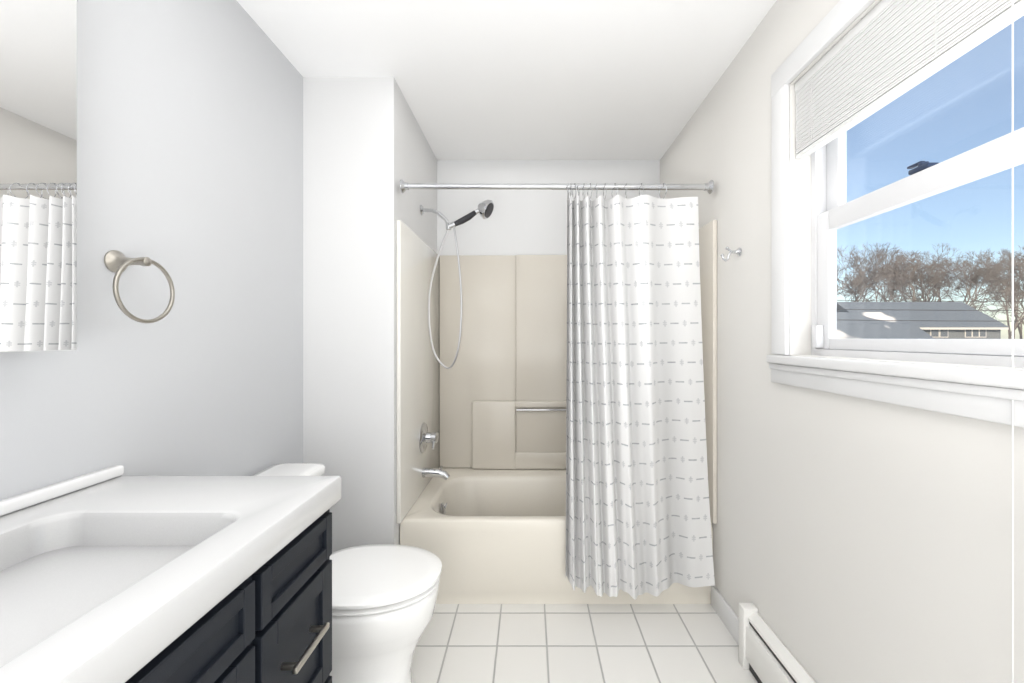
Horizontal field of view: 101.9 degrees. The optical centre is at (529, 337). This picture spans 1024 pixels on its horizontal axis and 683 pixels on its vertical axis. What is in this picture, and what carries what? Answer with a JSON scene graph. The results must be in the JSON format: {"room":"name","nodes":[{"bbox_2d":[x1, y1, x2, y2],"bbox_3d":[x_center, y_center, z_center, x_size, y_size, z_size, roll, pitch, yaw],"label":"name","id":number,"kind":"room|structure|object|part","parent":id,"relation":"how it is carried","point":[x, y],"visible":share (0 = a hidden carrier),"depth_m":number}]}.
{"room":"bathroom","nodes":[
{"label":"bathroom","id":0,"kind":"room"},
{"bbox_2d":[0,0,302,499],"bbox_3d":[-1.070,0.035,0.350,0.140,2.370,2.980,0,0,0],"label":"wall","id":1,"kind":"structure","parent":0,"point":[190,146],"depth_m":1.18},
{"bbox_2d":[0,0,76,351],"bbox_3d":[-0.950,-0.428,0.237,0.099,0.904,1.174,0,0,0],"label":"mirror","id":2,"kind":"object","parent":1,"relation":"attached to","point":[38,175],"visible":1,"depth_m":0.76},
{"bbox_2d":[104,250,174,322],"bbox_3d":[-0.958,-0.123,1.000,0.082,0.176,0.158,0,0,0],"label":"towel ring","id":3,"kind":"object","parent":1,"relation":"attached to","point":[116,262],"visible":1,"depth_m":0.99},
{"bbox_2d":[303,77,436,552],"bbox_3d":[-0.870,0.035,2.326,0.540,2.370,0.993,0,0,0],"label":"wall","id":4,"kind":"structure","parent":0,"point":[366,148],"depth_m":1.83},
{"bbox_2d":[396,220,439,523],"bbox_3d":[-0.590,0.151,2.270,0.019,1.363,0.824,0,0,0],"label":"wall","id":5,"kind":"structure","parent":4,"relation":"attached to","point":[417,384],"depth_m":2.08},
{"bbox_2d":[419,422,438,452],"bbox_3d":[-0.540,0.540,2.250,0.078,0.164,0.164,0,0,0],"label":"shower valve","id":6,"kind":"object","parent":5,"relation":"attached to","point":[425,436],"visible":1,"depth_m":2.22},
{"bbox_2d":[422,466,449,479],"bbox_3d":[-0.506,0.732,2.250,0.146,0.077,0.054,0,0,0],"label":"tub spout","id":7,"kind":"object","parent":5,"relation":"attached to","point":[435,472],"visible":1,"depth_m":2.23},
{"bbox_2d":[420,200,493,368],"bbox_3d":[-0.400,-0.293,2.282,0.399,0.929,0.108,0,0,0],"label":"shower head","id":8,"kind":"object","parent":4,"relation":"attached to","point":[484,210],"visible":1,"depth_m":2.27},
{"bbox_2d":[237,0,776,159],"bbox_3d":[-0.080,-1.200,0.842,2.120,0.100,3.963,0,0,0],"label":"ceiling","id":9,"kind":"structure","parent":0,"point":[556,79],"depth_m":1.72},
{"bbox_2d":[437,160,659,255],"bbox_3d":[0.185,0.035,2.753,1.590,2.370,0.140,0,0,0],"label":"wall","id":10,"kind":"structure","parent":0,"point":[525,222],"depth_m":2.68},
{"bbox_2d":[440,255,566,468],"bbox_3d":[0.130,0.151,2.653,1.419,1.363,0.059,0,0,0],"label":"wall","id":11,"kind":"structure","parent":10,"relation":"attached to","point":[511,357],"depth_m":2.64},
{"bbox_2d":[516,409,565,410],"bbox_3d":[0.165,0.456,2.625,0.502,0.016,0.016,0,0,0],"label":"grab bar","id":12,"kind":"object","parent":11,"relation":"attached to","point":[540,409],"visible":0.6,"depth_m":2.62},
{"bbox_2d":[411,604,757,682],"bbox_3d":[-0.080,1.270,0.842,2.120,0.100,3.963,0,0,0],"label":"floor","id":13,"kind":"structure","parent":0,"point":[576,643],"depth_m":1.65},
{"bbox_2d":[0,465,340,682],"bbox_3d":[-0.711,0.698,0.364,0.574,1.044,1.272,0,0,0],"label":"bathroom vanity","id":14,"kind":"object","parent":13,"relation":"on","point":[111,574],"visible":1,"depth_m":0.71},
{"bbox_2d":[252,463,441,682],"bbox_3d":[-0.645,0.852,1.400,0.688,0.736,0.444,0,0,0],"label":"toilet","id":15,"kind":"object","parent":13,"relation":"on","point":[384,597],"visible":0.44,"depth_m":1.31},
{"bbox_2d":[400,468,712,603],"bbox_3d":[0.120,1.028,2.288,1.434,0.385,0.785,0,0,0],"label":"bathtub","id":16,"kind":"object","parent":13,"relation":"on","point":[491,536],"visible":0.56,"depth_m":1.90},
{"bbox_2d":[660,0,1023,682],"bbox_3d":[0.910,0.035,0.842,0.140,2.370,3.963,0,0,0],"label":"wall","id":17,"kind":"structure","parent":0,"point":[858,540],"depth_m":1.20},
{"bbox_2d":[400,179,714,598],"bbox_3d":[0.120,0.215,1.853,1.398,1.860,0.107,0,0,0],"label":"shower curtain","id":18,"kind":"object","parent":17,"relation":"attached to","point":[638,521],"visible":1,"depth_m":1.84},
{"bbox_2d":[699,220,716,523],"bbox_3d":[0.823,0.151,2.233,0.032,1.363,0.750,0,0,0],"label":"wall","id":19,"kind":"structure","parent":17,"relation":"attached to","point":[708,233],"depth_m":1.89},
{"bbox_2d":[711,586,738,644],"bbox_3d":[0.833,1.173,1.762,0.012,0.095,0.274,0,0,0],"label":"baseboard","id":20,"kind":"structure","parent":17,"relation":"attached to","point":[727,615],"depth_m":1.76},
{"bbox_2d":[721,246,741,260],"bbox_3d":[0.801,-0.336,1.660,0.076,0.060,0.034,0,0,0],"label":"robe hook","id":21,"kind":"object","parent":17,"relation":"attached to","point":[738,251],"visible":1,"depth_m":1.66},
{"bbox_2d":[739,603,815,682],"bbox_3d":[0.812,1.108,0.307,0.054,0.224,2.515,0,0,0],"label":"heater","id":22,"kind":"object","parent":17,"relation":"attached to","point":[766,655],"visible":1,"depth_m":1.42},
{"bbox_2d":[795,0,893,91],"bbox_3d":[0.866,-0.804,0.871,0.032,0.028,0.929,0,0,0],"label":"blind headrail","id":23,"kind":"object","parent":17,"relation":"attached to","point":[860,25],"visible":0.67,"depth_m":1.12},
{"bbox_2d":[795,0,1023,158],"bbox_3d":[0.866,-0.682,0.871,0.028,0.215,0.923,0,0,0],"label":"window blind slats","id":24,"kind":"object","parent":23,"relation":"hanging from","point":[885,57],"visible":1,"depth_m":0.99},
{"bbox_2d":[766,0,1023,427],"bbox_3d":[0.889,-0.374,0.871,0.166,1.048,1.097,0,0,0],"label":"window","id":25,"kind":"structure","parent":17,"relation":"in","point":[818,181],"depth_m":1.06},
{"bbox_2d":[812,325,823,347],"bbox_3d":[0.899,-0.005,1.298,0.023,0.070,0.023,0,0,0],"label":"sensor","id":26,"kind":"object","parent":25,"relation":"attached to","point":[817,336],"visible":0.98,"depth_m":1.29},
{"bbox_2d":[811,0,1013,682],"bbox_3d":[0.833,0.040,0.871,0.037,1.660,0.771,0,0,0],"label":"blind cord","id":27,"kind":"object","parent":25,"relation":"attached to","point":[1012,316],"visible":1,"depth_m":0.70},
{"bbox_3d":[0.925,-0.178,0.871,0.026,0.425,0.899,0,0,0],"label":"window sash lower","id":28,"kind":"part","parent":25,"relation":"part of"},
{"bbox_2d":[907,161,937,174],"bbox_3d":[0.924,-0.404,0.981,0.028,0.026,0.062,0,0,0],"label":"lock","id":29,"kind":"object","parent":25,"relation":"attached to","point":[922,165],"visible":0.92,"depth_m":0.97},
{"bbox_3d":[0.955,-0.570,0.871,0.026,0.458,0.899,0,0,0],"label":"window sash upper","id":30,"kind":"part","parent":25,"relation":"part of"},
{"label":"outside","id":31,"kind":"structure","parent":0,"visible":0},
{"bbox_3d":[100.000,4.370,100.000,320.000,0.500,320.000,0,0,0],"label":"lawn","id":32,"kind":"structure","parent":31,"visible":0},
{"bbox_2d":[836,305,1000,338],"bbox_3d":[40.000,0.170,45.000,13.000,7.900,8.000,0,0,0],"label":"wall","id":33,"kind":"structure","parent":32,"relation":"on","point":[988,335],"depth_m":41.00},
{"bbox_2d":[836,302,1007,327],"bbox_3d":[40.000,-2.463,45.000,13.700,2.913,8.700,0,0,0],"label":"house roof","id":34,"kind":"structure","parent":33,"relation":"on","point":[963,322],"depth_m":42.82},
{"bbox_2d":[931,330,938,336],"bbox_3d":[39.950,-0.530,40.940,0.700,0.800,0.020,0,0,0],"label":"house window","id":35,"kind":"structure","parent":33,"relation":"attached to","point":[936,334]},
{"bbox_2d":[940,330,947,336],"bbox_3d":[40.850,-0.530,40.940,0.700,0.800,0.020,0,0,0],"label":"house window","id":36,"kind":"structure","parent":33,"relation":"attached to","point":[942,334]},
{"bbox_2d":[920,328,1008,336],"bbox_3d":[40.000,-0.538,40.805,13.700,0.977,0.370,0,0,0],"label":"trim","id":37,"kind":"object","parent":33,"relation":"attached to","point":[939,329],"depth_m":40.62},
{"bbox_2d":[966,330,971,336],"bbox_3d":[43.275,-0.530,40.940,0.550,0.800,0.020,0,0,0],"label":"house window","id":38,"kind":"structure","parent":33,"relation":"attached to","point":[970,332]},
{"bbox_2d":[973,330,978,336],"bbox_3d":[43.975,-0.530,40.940,0.550,0.800,0.020,0,0,0],"label":"house window","id":39,"kind":"structure","parent":33,"relation":"attached to","point":[975,332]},
{"bbox_2d":[980,330,985,336],"bbox_3d":[44.675,-0.530,40.940,0.550,0.800,0.020,0,0,0],"label":"house window","id":40,"kind":"structure","parent":33,"relation":"attached to","point":[984,331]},
{"bbox_2d":[836,300,1023,320],"bbox_3d":[40.000,-0.180,27.150,100.388,8.600,0.340,0,0,3],"label":"wires","id":41,"kind":"object","parent":32,"relation":"on","point":[937,301],"depth_m":27.75},
{"bbox_2d":[836,242,1023,338],"bbox_3d":[67.957,-6.197,67.980,94.150,20.654,51.280,0,0,0],"label":"trees","id":42,"kind":"object","parent":32,"relation":"on","point":[934,281],"depth_m":57.42},
{"bbox_3d":[27.000,0.995,36.500,10.000,6.250,7.000,0,0,0],"label":"wall","id":43,"kind":"structure","parent":0,"visible":0},
{"bbox_2d":[836,312,933,338],"bbox_3d":[27.000,-0.853,36.500,10.700,2.835,7.700,0,0,0],"label":"garage roof","id":44,"kind":"structure","parent":43,"relation":"on","point":[887,329],"depth_m":34.50}
]}

